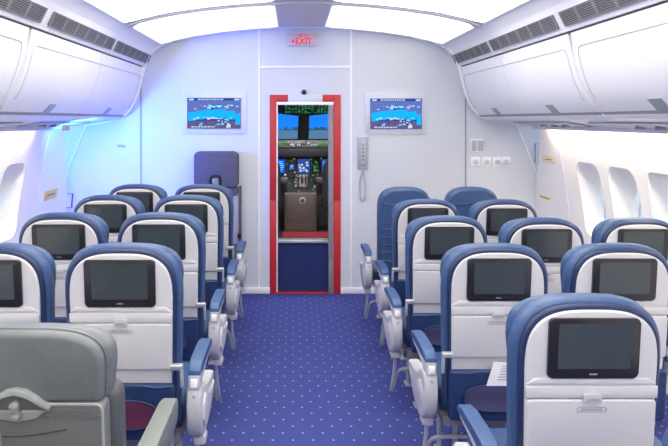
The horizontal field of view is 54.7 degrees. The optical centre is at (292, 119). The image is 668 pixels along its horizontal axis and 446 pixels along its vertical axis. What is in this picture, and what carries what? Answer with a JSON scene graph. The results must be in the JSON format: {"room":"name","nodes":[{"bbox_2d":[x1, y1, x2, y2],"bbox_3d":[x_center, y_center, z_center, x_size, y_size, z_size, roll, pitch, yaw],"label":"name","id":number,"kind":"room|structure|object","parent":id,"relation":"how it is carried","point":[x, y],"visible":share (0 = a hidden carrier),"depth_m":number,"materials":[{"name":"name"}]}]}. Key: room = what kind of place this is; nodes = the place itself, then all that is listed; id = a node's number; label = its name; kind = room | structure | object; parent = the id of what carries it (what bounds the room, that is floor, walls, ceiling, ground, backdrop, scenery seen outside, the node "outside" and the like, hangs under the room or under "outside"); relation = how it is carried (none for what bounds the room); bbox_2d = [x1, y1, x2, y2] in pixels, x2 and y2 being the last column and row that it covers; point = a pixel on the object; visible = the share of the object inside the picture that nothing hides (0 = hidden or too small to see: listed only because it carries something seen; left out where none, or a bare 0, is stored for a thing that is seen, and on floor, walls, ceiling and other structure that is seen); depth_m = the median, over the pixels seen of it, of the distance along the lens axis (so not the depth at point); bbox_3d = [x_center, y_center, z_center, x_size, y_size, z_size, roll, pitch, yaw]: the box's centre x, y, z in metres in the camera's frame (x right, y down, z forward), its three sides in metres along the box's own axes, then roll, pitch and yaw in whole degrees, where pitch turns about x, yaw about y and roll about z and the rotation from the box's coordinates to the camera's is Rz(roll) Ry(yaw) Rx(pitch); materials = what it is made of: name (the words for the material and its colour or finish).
{"room":"aircraft cabin","nodes":[
{"label":"aircraft cabin","id":0,"kind":"room"},
{"bbox_2d":[0,130,67,242],"bbox_3d":[-2.132,0.840,1.550,0.305,1.600,9.100,0,0,0],"label":"wall","id":1,"kind":"structure","parent":0,"point":[32,163],"depth_m":5.06,"materials":[{"name":"white"}]},
{"bbox_2d":[0,18,28,106],"bbox_3d":[-1.710,-0.210,2.123,0.660,0.545,2.525,0,0,0],"label":"bin","id":2,"kind":"object","parent":1,"relation":"on","point":[13,36],"visible":1,"depth_m":3.25,"materials":[{"name":"white"}]},
{"bbox_2d":[0,126,71,131],"bbox_3d":[-1.895,0.058,1.950,0.019,0.042,7.100,0,0,0],"label":"trim","id":3,"kind":"structure","parent":1,"relation":"attached to","point":[6,128],"depth_m":4.54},
{"bbox_2d":[43,188,57,201],"bbox_3d":[-2.119,0.652,5.640,0.016,0.085,0.300,0,0,0],"label":"wall label","id":4,"kind":"object","parent":1,"relation":"attached to","point":[50,194],"visible":1,"depth_m":5.63,"materials":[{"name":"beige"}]},
{"bbox_2d":[0,16,141,66],"bbox_3d":[-1.434,-0.488,1.465,0.092,0.018,8.930,0,0,0],"label":"trim","id":5,"kind":"structure","parent":1,"relation":"attached to","point":[30,27],"depth_m":3.81,"materials":[{"name":"grey"}]},
{"bbox_2d":[0,29,142,126],"bbox_3d":[-1.710,-0.210,4.665,0.660,0.545,2.530,0,0,0],"label":"bin","id":6,"kind":"object","parent":1,"relation":"attached to","point":[58,80],"visible":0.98,"depth_m":4.17,"materials":[{"name":"white"}]},
{"bbox_2d":[17,122,91,126],"bbox_3d":[-1.810,0.034,4.950,0.180,0.040,1.100,0,0,0],"label":"light","id":7,"kind":"object","parent":6,"relation":"attached to","point":[39,124],"visible":0.9,"depth_m":4.75,"materials":[{"name":"grey plastic"}]},
{"bbox_2d":[64,28,539,292],"bbox_3d":[0.080,0.265,6.130,5.400,2.750,0.081,0,0,0],"label":"wall","id":8,"kind":"structure","parent":0,"point":[436,162],"depth_m":6.10,"materials":[{"name":"plastic"}]},
{"bbox_2d":[182,92,245,133],"bbox_3d":[-0.746,-0.069,6.088,0.607,0.399,0.024,0,0,0],"label":"wall monitor","id":9,"kind":"object","parent":8,"relation":"attached to","point":[202,112],"visible":1,"depth_m":6.08,"materials":[{"name":"glass screen"},{"name":"grey plastic"}]},
{"bbox_2d":[187,98,240,128],"bbox_3d":[-0.746,-0.064,6.076,0.507,0.289,0.001,0,0,0],"label":"picture","id":10,"kind":"object","parent":9,"relation":"attached to","point":[202,113],"depth_m":6.08},
{"bbox_2d":[241,287,269,293],"bbox_3d":[-1.319,1.613,6.090,2.202,0.055,0.020,0,0,0],"label":"baseboard","id":11,"kind":"structure","parent":8,"relation":"attached to","point":[248,290],"depth_m":6.08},
{"bbox_2d":[84,26,518,126],"bbox_3d":[0.080,-0.420,6.008,4.007,0.964,0.185,0,0,0],"label":"trim","id":12,"kind":"structure","parent":8,"relation":"attached to","point":[162,45],"depth_m":6.04,"materials":[{"name":"white"}]},
{"bbox_2d":[287,31,316,45],"bbox_3d":[0.085,-0.771,6.084,0.284,0.143,0.032,0,0,0],"label":"exit sign","id":13,"kind":"object","parent":8,"relation":"attached to","point":[295,38],"visible":1,"depth_m":6.07,"materials":[{"name":"grey"}]},
{"bbox_2d":[276,0,331,26],"bbox_3d":[0.080,-0.879,1.520,0.410,0.014,9.040,0,0,0],"label":"trim","id":14,"kind":"structure","parent":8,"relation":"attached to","point":[306,15],"depth_m":5.34,"materials":[{"name":"plastic"}]},
{"bbox_2d":[270,95,340,293],"bbox_3d":[0.116,0.701,6.105,0.671,1.879,0.090,0,0,0],"label":"door surround","id":15,"kind":"object","parent":8,"relation":"attached to","point":[275,100],"visible":1,"depth_m":6.08,"materials":[{"name":"laminate"}]},
{"bbox_2d":[341,287,374,293],"bbox_3d":[1.515,1.613,6.090,2.130,0.055,0.020,0,0,0],"label":"baseboard","id":16,"kind":"structure","parent":8,"relation":"attached to","point":[344,290],"depth_m":6.08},
{"bbox_2d":[357,137,367,200],"bbox_3d":[0.658,0.463,6.072,0.104,0.611,0.055,0,0,0],"label":"handset","id":17,"kind":"object","parent":8,"relation":"attached to","point":[362,142],"visible":1,"depth_m":6.08,"materials":[{"name":"grey"}]},
{"bbox_2d":[365,92,426,133],"bbox_3d":[0.973,-0.064,6.088,0.588,0.398,0.024,0,0,0],"label":"wall monitor","id":18,"kind":"object","parent":8,"relation":"attached to","point":[385,112],"visible":1,"depth_m":6.08,"materials":[{"name":"glass screen"},{"name":"grey plastic"}]},
{"bbox_2d":[370,99,421,128],"bbox_3d":[0.973,-0.059,6.076,0.488,0.288,0.001,0,0,0],"label":"picture","id":19,"kind":"object","parent":18,"relation":"attached to","point":[384,113],"depth_m":6.08},
{"bbox_2d":[470,139,483,152],"bbox_3d":[1.741,0.243,6.090,0.124,0.130,0.020,0,0,0],"label":"light switch","id":20,"kind":"object","parent":8,"relation":"attached to","point":[476,145],"visible":1,"depth_m":6.08,"materials":[{"name":"white"}]},
{"bbox_2d":[278,222,327,237],"bbox_3d":[0.125,1.191,7.485,1.750,0.070,2.630,0,0,0],"label":"floor","id":21,"kind":"structure","parent":0,"point":[321,226],"depth_m":6.93,"materials":[{"name":"grey"}]},
{"bbox_2d":[278,162,280,209],"bbox_3d":[-0.278,0.766,6.830,0.300,0.780,0.420,0,0,0],"label":"chair","id":22,"kind":"object","parent":21,"relation":"on","point":[279,168],"visible":0.22,"depth_m":6.62,"materials":[{"name":"grey"}]},
{"bbox_2d":[280,174,322,230],"bbox_3d":[0.095,0.868,6.954,0.480,0.576,0.652,0,0,0],"label":"pedestal","id":23,"kind":"object","parent":21,"relation":"on","point":[300,195],"visible":0.94,"depth_m":6.65,"materials":[{"name":"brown plastic"}]},
{"bbox_2d":[278,157,327,221],"bbox_3d":[0.125,0.787,7.353,1.750,0.758,0.134,0,0,0],"label":"console","id":24,"kind":"object","parent":21,"relation":"on","point":[290,166],"visible":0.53,"depth_m":7.30,"materials":[{"name":"black plastic"}]},
{"bbox_2d":[278,140,327,156],"bbox_3d":[0.125,0.317,7.350,1.750,0.182,0.500,0,0,0],"label":"glareshield","id":25,"kind":"object","parent":24,"relation":"on","point":[286,148],"visible":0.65,"depth_m":7.11,"materials":[{"name":"grey"}]},
{"bbox_2d":[278,147,327,156],"bbox_3d":[0.125,0.320,7.350,1.750,0.176,0.500,0,0,0],"label":"hood","id":26,"kind":"object","parent":25,"relation":"attached to","point":[282,151],"depth_m":7.10,"materials":[{"name":"grey"}]},
{"bbox_2d":[298,159,309,173],"bbox_3d":[0.122,0.524,7.287,0.142,0.164,0.001,0,0,0],"label":"picture","id":27,"kind":"object","parent":24,"relation":"on","point":[303,164],"depth_m":7.29},
{"bbox_2d":[313,158,319,172],"bbox_3d":[0.266,0.516,7.287,0.079,0.170,0.001,0,0,0],"label":"picture","id":28,"kind":"object","parent":24,"relation":"attached to","point":[316,161],"depth_m":7.29,"materials":[{"name":"green"}]},
{"bbox_2d":[283,231,327,237],"bbox_3d":[0.138,1.149,6.450,0.482,0.014,0.300,0,0,0],"label":"floor mat","id":29,"kind":"object","parent":21,"relation":"on","point":[286,234],"visible":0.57,"depth_m":6.42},
{"bbox_2d":[321,158,327,209],"bbox_3d":[0.456,0.766,6.830,0.300,0.780,0.420,0,0,0],"label":"chair","id":30,"kind":"object","parent":21,"relation":"on","point":[324,200],"visible":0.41,"depth_m":6.62,"materials":[{"name":"grey"}]},
{"bbox_2d":[48,0,567,53],"bbox_3d":[0.080,-0.777,1.550,2.790,0.310,9.099,0,0,0],"label":"ceiling","id":31,"kind":"structure","parent":0,"point":[81,8],"depth_m":4.44,"materials":[{"name":"plastic"}]},
{"bbox_2d":[0,0,150,65],"bbox_3d":[-1.357,-0.593,1.465,0.125,0.195,8.930,0,0,0],"label":"trim","id":32,"kind":"structure","parent":31,"relation":"attached to","point":[51,6],"depth_m":3.90,"materials":[{"name":"plastic"}]},
{"bbox_2d":[0,0,47,22],"bbox_3d":[-1.335,-0.559,2.835,0.047,0.082,1.230,0,0,0],"label":"air vent","id":33,"kind":"object","parent":32,"relation":"attached to","point":[29,9],"visible":1,"depth_m":3.23,"materials":[{"name":"grey"}]},
{"bbox_2d":[47,11,115,49],"bbox_3d":[-1.335,-0.559,4.170,0.047,0.082,1.220,0,0,0],"label":"air vent","id":34,"kind":"object","parent":32,"relation":"attached to","point":[60,22],"visible":1,"depth_m":4.03,"materials":[{"name":"grey"}]},
{"bbox_2d":[114,41,150,63],"bbox_3d":[-1.335,-0.559,5.425,0.047,0.082,1.110,0,0,0],"label":"air vent","id":35,"kind":"object","parent":32,"relation":"attached to","point":[122,48],"visible":1,"depth_m":5.33,"materials":[{"name":"grey"}]},
{"bbox_2d":[82,0,272,22],"bbox_3d":[-0.682,-0.787,4.140,1.100,0.175,1.144,0,0,0],"label":"ceiling light","id":36,"kind":"object","parent":31,"relation":"attached to","point":[124,11],"visible":1,"depth_m":4.43,"materials":[{"name":"white"}]},
{"bbox_2d":[131,5,278,43],"bbox_3d":[-0.682,-0.787,5.430,1.100,0.175,1.164,0,0,0],"label":"ceiling light","id":37,"kind":"object","parent":31,"relation":"attached to","point":[176,27],"visible":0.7,"depth_m":5.33,"materials":[{"name":"white"}]},
{"bbox_2d":[127,1,480,27],"bbox_3d":[0.080,-0.784,4.780,2.620,0.192,0.044,0,0,0],"label":"trim","id":38,"kind":"structure","parent":31,"relation":"attached to","point":[292,2],"depth_m":4.76,"materials":[{"name":"plastic"}]},
{"bbox_2d":[325,5,475,43],"bbox_3d":[0.842,-0.787,5.430,1.100,0.175,1.164,0,0,0],"label":"ceiling light","id":39,"kind":"object","parent":31,"relation":"attached to","point":[437,29],"visible":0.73,"depth_m":5.33,"materials":[{"name":"white"}]},
{"bbox_2d":[335,0,530,22],"bbox_3d":[0.842,-0.787,4.140,1.100,0.175,1.144,0,0,0],"label":"ceiling light","id":40,"kind":"object","parent":31,"relation":"attached to","point":[484,11],"visible":1,"depth_m":4.43,"materials":[{"name":"white"}]},
{"bbox_2d":[452,0,666,65],"bbox_3d":[1.518,-0.593,1.465,0.125,0.195,8.930,0,0,0],"label":"trim","id":41,"kind":"structure","parent":31,"relation":"attached to","point":[641,4],"depth_m":3.75,"materials":[{"name":"plastic"}]},
{"bbox_2d":[452,42,490,63],"bbox_3d":[1.495,-0.559,5.460,0.047,0.082,1.040,0,0,0],"label":"air vent","id":42,"kind":"object","parent":41,"relation":"attached to","point":[481,49],"visible":1,"depth_m":5.36,"materials":[{"name":"grey"}]},
{"bbox_2d":[488,15,558,50],"bbox_3d":[1.495,-0.559,4.265,0.047,0.082,1.190,0,0,0],"label":"air vent","id":43,"kind":"object","parent":41,"relation":"attached to","point":[547,24],"visible":1,"depth_m":4.13,"materials":[{"name":"grey"}]},
{"bbox_2d":[558,0,640,25],"bbox_3d":[1.495,-0.559,2.990,0.047,0.082,1.180,0,0,0],"label":"air vent","id":44,"kind":"object","parent":41,"relation":"attached to","point":[588,9],"visible":1,"depth_m":3.25,"materials":[{"name":"grey"}]},
{"bbox_2d":[126,293,667,445],"bbox_3d":[0.080,1.665,1.560,5.200,0.050,9.120,0,0,0],"label":"floor","id":45,"kind":"structure","parent":0,"point":[303,369],"depth_m":4.01,"materials":[{"name":"carpet"}]},
{"bbox_2d":[0,242,55,322],"bbox_3d":[-1.195,1.062,2.781,0.510,1.157,0.642,0,0,0],"label":"chair","id":46,"kind":"object","parent":45,"relation":"on","point":[27,271],"visible":0.47,"depth_m":2.48,"materials":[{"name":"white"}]},
{"bbox_2d":[0,313,39,322],"bbox_3d":[-1.159,0.893,2.496,0.437,0.293,0.047,0,0,0],"label":"tray","id":47,"kind":"object","parent":46,"relation":"on","point":[4,317],"depth_m":2.48,"materials":[{"name":"grey"}]},
{"bbox_2d":[19,212,108,322],"bbox_3d":[-1.222,1.062,3.621,0.510,1.157,0.642,0,0,0],"label":"chair","id":48,"kind":"object","parent":45,"relation":"on","point":[62,235],"visible":0.33,"depth_m":3.32,"materials":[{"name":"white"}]},
{"bbox_2d":[55,264,68,306],"bbox_3d":[-1.185,0.893,3.336,0.437,0.293,0.047,0,0,0],"label":"tray","id":49,"kind":"object","parent":48,"relation":"on","point":[61,269],"depth_m":3.33,"materials":[{"name":"grey"}]},
{"bbox_2d":[19,212,107,243],"bbox_3d":[-1.205,0.847,3.404,0.460,0.727,0.137,0,0,0],"label":"cushion","id":50,"kind":"object","parent":48,"relation":"on","point":[98,234],"depth_m":3.33,"materials":[{"name":"blue leather"}]},
{"bbox_2d":[0,323,177,445],"bbox_3d":[-0.688,1.076,1.914,0.592,1.108,0.671,0,0,0],"label":"leather chair","id":51,"kind":"object","parent":45,"relation":"on","point":[59,384],"visible":1,"depth_m":1.61,"materials":[{"name":"grey"}]},
{"bbox_2d":[107,378,125,445],"bbox_3d":[-0.688,0.995,1.743,0.468,0.610,0.150,0,0,0],"label":"cushion","id":52,"kind":"object","parent":51,"relation":"on","point":[116,391],"depth_m":1.69,"materials":[{"name":"grey leather"}]},
{"bbox_2d":[74,195,144,242],"bbox_3d":[-1.212,1.062,4.411,0.510,1.157,0.642,0,0,0],"label":"chair","id":53,"kind":"object","parent":45,"relation":"on","point":[114,210],"visible":0.31,"depth_m":4.10,"materials":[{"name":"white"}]},
{"bbox_2d":[74,195,142,213],"bbox_3d":[-1.195,0.847,4.194,0.460,0.727,0.137,0,0,0],"label":"cushion","id":54,"kind":"object","parent":53,"relation":"on","point":[134,206],"depth_m":4.12,"materials":[{"name":"blue leather"}]},
{"bbox_2d":[109,184,167,212],"bbox_3d":[-1.197,1.062,5.111,0.510,1.157,0.642,0,0,0],"label":"chair","id":55,"kind":"object","parent":45,"relation":"on","point":[149,195],"visible":0.2,"depth_m":4.80,"materials":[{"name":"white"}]},
{"bbox_2d":[109,184,165,197],"bbox_3d":[-1.180,0.847,4.894,0.460,0.727,0.137,0,0,0],"label":"cushion","id":56,"kind":"object","parent":55,"relation":"on","point":[158,192],"depth_m":4.81,"materials":[{"name":"blue leather"}]},
{"bbox_2d":[65,242,213,445],"bbox_3d":[-0.645,1.062,2.781,0.584,1.157,0.642,0,0,0],"label":"chair","id":57,"kind":"object","parent":45,"relation":"on","point":[133,292],"visible":0.7,"depth_m":2.49,"materials":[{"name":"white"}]},
{"bbox_2d":[69,313,183,387],"bbox_3d":[-0.645,0.893,2.496,0.437,0.293,0.047,0,0,0],"label":"tray","id":58,"kind":"object","parent":57,"relation":"on","point":[147,343],"depth_m":2.49,"materials":[{"name":"grey"}]},
{"bbox_2d":[177,362,189,426],"bbox_3d":[-0.665,1.212,2.872,0.430,0.115,0.460,0,0,0],"label":"seat cushion","id":59,"kind":"object","parent":57,"relation":"on","point":[182,421],"depth_m":2.73,"materials":[{"name":"fabric"}]},
{"bbox_2d":[117,212,227,401],"bbox_3d":[-0.670,1.062,3.621,0.584,1.157,0.642,0,0,0],"label":"chair","id":60,"kind":"object","parent":45,"relation":"on","point":[185,234],"visible":0.52,"depth_m":3.34,"materials":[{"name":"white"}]},
{"bbox_2d":[117,212,205,337],"bbox_3d":[-0.690,0.847,3.404,0.460,0.727,0.137,0,0,0],"label":"cushion","id":61,"kind":"object","parent":60,"relation":"on","point":[193,258],"depth_m":3.34,"materials":[{"name":"blue leather"}]},
{"bbox_2d":[183,264,205,319],"bbox_3d":[-0.670,0.893,3.336,0.437,0.293,0.047,0,0,0],"label":"tray","id":62,"kind":"object","parent":60,"relation":"on","point":[193,278],"depth_m":3.34,"materials":[{"name":"grey"}]},
{"bbox_2d":[204,310,209,337],"bbox_3d":[-0.690,1.212,3.712,0.430,0.115,0.460,0,0,0],"label":"seat cushion","id":63,"kind":"object","parent":60,"relation":"on","point":[206,322],"depth_m":3.66,"materials":[{"name":"fabric"}]},
{"bbox_2d":[153,195,240,364],"bbox_3d":[-0.660,1.062,4.411,0.584,1.157,0.642,0,0,0],"label":"chair","id":64,"kind":"object","parent":45,"relation":"on","point":[209,210],"visible":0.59,"depth_m":4.13,"materials":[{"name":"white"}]},
{"bbox_2d":[153,195,223,288],"bbox_3d":[-0.680,0.847,4.194,0.460,0.727,0.137,0,0,0],"label":"cushion","id":65,"kind":"object","parent":64,"relation":"on","point":[214,228],"depth_m":4.13,"materials":[{"name":"blue leather"}]},
{"bbox_2d":[205,237,223,281],"bbox_3d":[-0.660,0.893,4.126,0.437,0.293,0.047,0,0,0],"label":"tray","id":66,"kind":"object","parent":64,"relation":"on","point":[214,245],"depth_m":4.13,"materials":[{"name":"grey"}]},
{"bbox_2d":[222,278,226,307],"bbox_3d":[-0.680,1.212,4.502,0.430,0.115,0.460,0,0,0],"label":"seat cushion","id":67,"kind":"object","parent":64,"relation":"on","point":[225,279],"depth_m":4.48,"materials":[{"name":"fabric"}]},
{"bbox_2d":[175,184,247,318],"bbox_3d":[-0.660,1.062,5.111,0.584,1.157,0.642,0,0,0],"label":"chair","id":68,"kind":"object","parent":45,"relation":"on","point":[222,194],"visible":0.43,"depth_m":4.83,"materials":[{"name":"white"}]},
{"bbox_2d":[175,184,233,260],"bbox_3d":[-0.680,0.847,4.894,0.460,0.727,0.137,0,0,0],"label":"cushion","id":69,"kind":"object","parent":68,"relation":"on","point":[226,196],"depth_m":4.83,"materials":[{"name":"blue leather"}]},
{"bbox_2d":[223,220,233,258],"bbox_3d":[-0.660,0.893,4.826,0.437,0.293,0.047,0,0,0],"label":"tray","id":70,"kind":"object","parent":68,"relation":"on","point":[228,224],"depth_m":4.83,"materials":[{"name":"grey"}]},
{"bbox_2d":[194,151,241,257],"bbox_3d":[-0.693,0.965,5.975,0.440,1.350,0.170,0,0,0],"label":"chair","id":71,"kind":"object","parent":45,"relation":"on","point":[221,168],"visible":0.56,"depth_m":5.91,"materials":[{"name":"leather"}]},
{"bbox_2d":[278,238,327,290],"bbox_3d":[0.082,1.389,6.157,0.517,0.502,0.125,0,0,0],"label":"step","id":72,"kind":"structure","parent":45,"relation":"on","point":[302,262],"depth_m":6.12,"materials":[{"name":"blue carpet"}]},
{"bbox_2d":[360,186,429,330],"bbox_3d":[0.821,1.073,5.107,0.561,1.134,0.609,0,0,0],"label":"chair","id":73,"kind":"object","parent":45,"relation":"on","point":[388,198],"visible":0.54,"depth_m":4.84,"materials":[{"name":"blue leather"}]},
{"bbox_2d":[372,260,379,280],"bbox_3d":[0.839,1.226,5.189,0.416,0.111,0.445,0,0,0],"label":"seat cushion","id":74,"kind":"object","parent":73,"relation":"on","point":[374,269],"depth_m":5.07,"materials":[{"name":"blue leather"}]},
{"bbox_2d":[377,186,429,279],"bbox_3d":[0.839,0.860,4.899,0.397,0.709,0.192,0,0,0],"label":"cushion","id":75,"kind":"object","parent":73,"relation":"on","point":[388,198],"depth_m":4.83,"materials":[{"name":"blue leather"}]},
{"bbox_2d":[374,199,458,359],"bbox_3d":[0.861,1.080,4.491,0.561,1.120,0.622,0,0,0],"label":"chair","id":76,"kind":"object","parent":45,"relation":"on","point":[404,212],"visible":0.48,"depth_m":4.22,"materials":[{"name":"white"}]},
{"bbox_2d":[392,239,404,281],"bbox_3d":[0.859,0.917,4.215,0.423,0.284,0.045,0,0,0],"label":"tray","id":77,"kind":"object","parent":76,"relation":"on","point":[398,244],"depth_m":4.22,"materials":[{"name":"grey"}]},
{"bbox_2d":[392,199,458,287],"bbox_3d":[0.878,0.872,4.281,0.445,0.704,0.132,0,0,0],"label":"cushion","id":78,"kind":"object","parent":76,"relation":"on","point":[400,210],"depth_m":4.22,"materials":[{"name":"blue leather"}]},
{"bbox_2d":[383,215,487,408],"bbox_3d":[0.821,1.080,3.751,0.561,1.120,0.622,0,0,0],"label":"chair","id":79,"kind":"object","parent":45,"relation":"on","point":[427,238],"visible":0.63,"depth_m":3.48,"materials":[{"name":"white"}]},
{"bbox_2d":[402,307,409,346],"bbox_3d":[0.838,1.226,3.839,0.416,0.111,0.445,0,0,0],"label":"seat cushion","id":80,"kind":"object","parent":79,"relation":"on","point":[405,342],"depth_m":3.68,"materials":[{"name":"fabric"}]},
{"bbox_2d":[405,264,440,315],"bbox_3d":[0.819,0.917,3.475,0.423,0.284,0.045,0,0,0],"label":"tray","id":81,"kind":"object","parent":79,"relation":"on","point":[423,280],"depth_m":3.48,"materials":[{"name":"grey"}]},
{"bbox_2d":[405,215,487,340],"bbox_3d":[0.838,0.872,3.541,0.445,0.704,0.132,0,0,0],"label":"cushion","id":82,"kind":"object","parent":79,"relation":"on","point":[422,267],"depth_m":3.48,"materials":[{"name":"blue leather"}]},
{"bbox_2d":[444,186,496,216],"bbox_3d":[1.373,1.073,5.107,0.471,1.134,0.609,0,0,0],"label":"chair","id":83,"kind":"object","parent":45,"relation":"on","point":[462,198],"visible":0.19,"depth_m":4.81,"materials":[{"name":"blue leather"}]},
{"bbox_2d":[408,243,547,445],"bbox_3d":[0.835,1.080,2.961,0.561,1.120,0.622,0,0,0],"label":"chair","id":84,"kind":"object","parent":45,"relation":"on","point":[481,283],"visible":0.76,"depth_m":2.69,"materials":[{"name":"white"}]},
{"bbox_2d":[435,352,445,409],"bbox_3d":[0.852,1.226,3.049,0.416,0.111,0.445,0,0,0],"label":"seat cushion","id":85,"kind":"object","parent":84,"relation":"on","point":[441,405],"depth_m":2.89,"materials":[{"name":"fabric"}]},
{"bbox_2d":[441,306,513,373],"bbox_3d":[0.833,0.917,2.686,0.423,0.284,0.045,0,0,0],"label":"tray","id":86,"kind":"object","parent":84,"relation":"on","point":[475,338],"depth_m":2.68,"materials":[{"name":"grey"}]},
{"bbox_2d":[440,243,547,403],"bbox_3d":[0.852,0.872,2.751,0.445,0.704,0.132,0,0,0],"label":"cushion","id":87,"kind":"object","parent":84,"relation":"on","point":[472,338],"depth_m":2.69,"materials":[{"name":"blue leather"}]},
{"bbox_2d":[486,362,506,385],"bbox_3d":[0.902,1.056,2.678,0.195,0.097,0.006,0,0,0],"label":"booklet","id":88,"kind":"object","parent":84,"relation":"in","point":[498,374],"visible":0.36,"depth_m":2.67,"materials":[{"name":"paper"}]},
{"bbox_2d":[468,199,536,242],"bbox_3d":[1.401,1.080,4.471,0.494,1.120,0.622,0,0,0],"label":"chair","id":89,"kind":"object","parent":45,"relation":"on","point":[492,214],"visible":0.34,"depth_m":4.17,"materials":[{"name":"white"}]},
{"bbox_2d":[470,199,536,218],"bbox_3d":[1.385,0.872,4.261,0.445,0.704,0.132,0,0,0],"label":"cushion","id":90,"kind":"object","parent":89,"relation":"on","point":[478,210],"depth_m":4.18,"materials":[{"name":"blue leather"}]},
{"bbox_2d":[498,217,583,293],"bbox_3d":[1.349,1.080,3.681,0.494,1.120,0.622,0,0,0],"label":"chair","id":91,"kind":"object","parent":45,"relation":"on","point":[551,238],"visible":0.3,"depth_m":3.38,"materials":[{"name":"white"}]},
{"bbox_2d":[500,217,583,244],"bbox_3d":[1.332,0.872,3.471,0.445,0.704,0.132,0,0,0],"label":"cushion","id":92,"kind":"object","parent":91,"relation":"on","point":[509,232],"depth_m":3.40,"materials":[{"name":"blue leather"}]},
{"bbox_2d":[546,267,561,293],"bbox_3d":[1.313,0.917,3.405,0.423,0.284,0.045,0,0,0],"label":"tray","id":93,"kind":"object","parent":91,"relation":"on","point":[553,273],"depth_m":3.40,"materials":[{"name":"grey"}]},
{"bbox_2d":[453,293,660,445],"bbox_3d":[0.853,1.080,2.161,0.561,1.120,0.622,0,0,0],"label":"chair","id":94,"kind":"object","parent":45,"relation":"on","point":[583,368],"visible":1,"depth_m":1.88,"materials":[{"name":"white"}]},
{"bbox_2d":[467,428,506,445],"bbox_3d":[0.870,1.226,2.249,0.416,0.111,0.445,0,0,0],"label":"armrest","id":95,"kind":"object","parent":94,"relation":"on","point":[500,434],"depth_m":2.40,"materials":[{"name":"plastic"}]},
{"bbox_2d":[524,385,657,445],"bbox_3d":[0.851,0.917,1.885,0.423,0.284,0.045,0,0,0],"label":"tray","id":96,"kind":"object","parent":94,"relation":"on","point":[554,415],"depth_m":1.88,"materials":[{"name":"grey"}]},
{"bbox_2d":[560,243,667,423],"bbox_3d":[1.387,1.080,2.961,0.494,1.120,0.622,0,0,0],"label":"chair","id":97,"kind":"object","parent":45,"relation":"on","point":[638,273],"visible":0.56,"depth_m":2.67,"materials":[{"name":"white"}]},
{"bbox_2d":[561,243,667,292],"bbox_3d":[1.370,0.872,2.751,0.445,0.704,0.132,0,0,0],"label":"cushion","id":98,"kind":"object","parent":97,"relation":"on","point":[574,279],"depth_m":2.68,"materials":[{"name":"blue leather"}]},
{"bbox_2d":[642,306,667,356],"bbox_3d":[1.351,0.917,2.686,0.423,0.284,0.045,0,0,0],"label":"tray","id":99,"kind":"object","parent":97,"relation":"on","point":[659,314],"depth_m":2.68,"materials":[{"name":"grey"}]},
{"bbox_2d":[591,217,667,346],"bbox_3d":[1.834,1.080,3.681,0.453,1.120,0.622,0,0,0],"label":"chair","id":100,"kind":"object","parent":45,"relation":"on","point":[652,233],"visible":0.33,"depth_m":3.38,"materials":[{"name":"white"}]},
{"bbox_2d":[594,217,667,242],"bbox_3d":[1.838,0.872,3.471,0.445,0.704,0.132,0,0,0],"label":"cushion","id":101,"kind":"object","parent":100,"relation":"on","point":[604,231],"depth_m":3.41,"materials":[{"name":"blue leather"}]},
{"bbox_2d":[535,129,667,393],"bbox_3d":[2.292,0.840,1.550,0.305,1.600,9.100,0,0,0],"label":"wall","id":102,"kind":"structure","parent":0,"point":[587,163],"depth_m":4.68,"materials":[{"name":"white"}]},
{"bbox_2d":[461,34,626,126],"bbox_3d":[1.870,-0.210,4.765,0.660,0.545,2.330,0,0,0],"label":"bin","id":103,"kind":"object","parent":102,"relation":"on","point":[542,81],"visible":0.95,"depth_m":4.33,"materials":[{"name":"white"}]},
{"bbox_2d":[513,122,591,126],"bbox_3d":[1.970,0.034,4.950,0.180,0.040,1.100,0,0,0],"label":"light","id":104,"kind":"object","parent":103,"relation":"attached to","point":[541,124],"visible":1,"depth_m":4.79,"materials":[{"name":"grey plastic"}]},
{"bbox_2d":[462,0,667,66],"bbox_3d":[1.594,-0.488,1.465,0.092,0.018,8.930,0,0,0],"label":"trim","id":105,"kind":"structure","parent":102,"relation":"attached to","point":[660,3],"depth_m":3.44,"materials":[{"name":"grey"}]},
{"bbox_2d":[532,126,667,133],"bbox_3d":[2.054,0.058,1.950,0.019,0.042,7.100,0,0,0],"label":"trim","id":106,"kind":"structure","parent":102,"relation":"attached to","point":[593,128],"depth_m":4.23,"materials":[{"name":"plastic"}]},
{"bbox_2d":[571,3,667,122],"bbox_3d":[1.870,-0.210,2.353,0.660,0.545,2.465,0,0,0],"label":"bin","id":107,"kind":"object","parent":102,"relation":"on","point":[622,62],"visible":0.99,"depth_m":3.10,"materials":[{"name":"white"}]},
{"bbox_2d":[588,122,667,129],"bbox_3d":[1.970,0.034,3.550,0.180,0.040,1.100,0,0,0],"label":"light","id":108,"kind":"object","parent":107,"relation":"attached to","point":[637,125],"visible":1,"depth_m":3.63,"materials":[{"name":"grey plastic"}]},
{"bbox_3d":[0.125,-0.685,7.485,1.850,0.050,2.630,0,0,0],"label":"ceiling","id":109,"kind":"structure","parent":0,"visible":0},
{"bbox_2d":[284,105,327,112],"bbox_3d":[0.170,-0.346,7.350,0.540,0.527,0.900,0,0,0],"label":"console","id":110,"kind":"object","parent":109,"relation":"attached to","point":[288,108],"visible":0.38,"depth_m":7.59,"materials":[{"name":"black"}]},
{"bbox_3d":[0.125,0.293,7.485,1.850,1.906,2.630,0,0,0],"label":"wall","id":111,"kind":"structure","parent":0,"visible":0},
{"bbox_2d":[278,114,327,138],"bbox_3d":[0.200,-0.160,8.623,2.800,1.800,0.054,0,0,0],"label":"windshield","id":112,"kind":"object","parent":111,"relation":"attached to","point":[287,124],"visible":0.18,"depth_m":8.60},
{"bbox_2d":[278,105,327,139],"bbox_3d":[0.125,-0.078,7.860,1.750,1.165,0.080,0,0,0],"label":"windshield frame","id":113,"kind":"object","parent":111,"relation":"attached to","point":[303,118],"visible":0.1,"depth_m":7.82,"materials":[{"name":"grey"}]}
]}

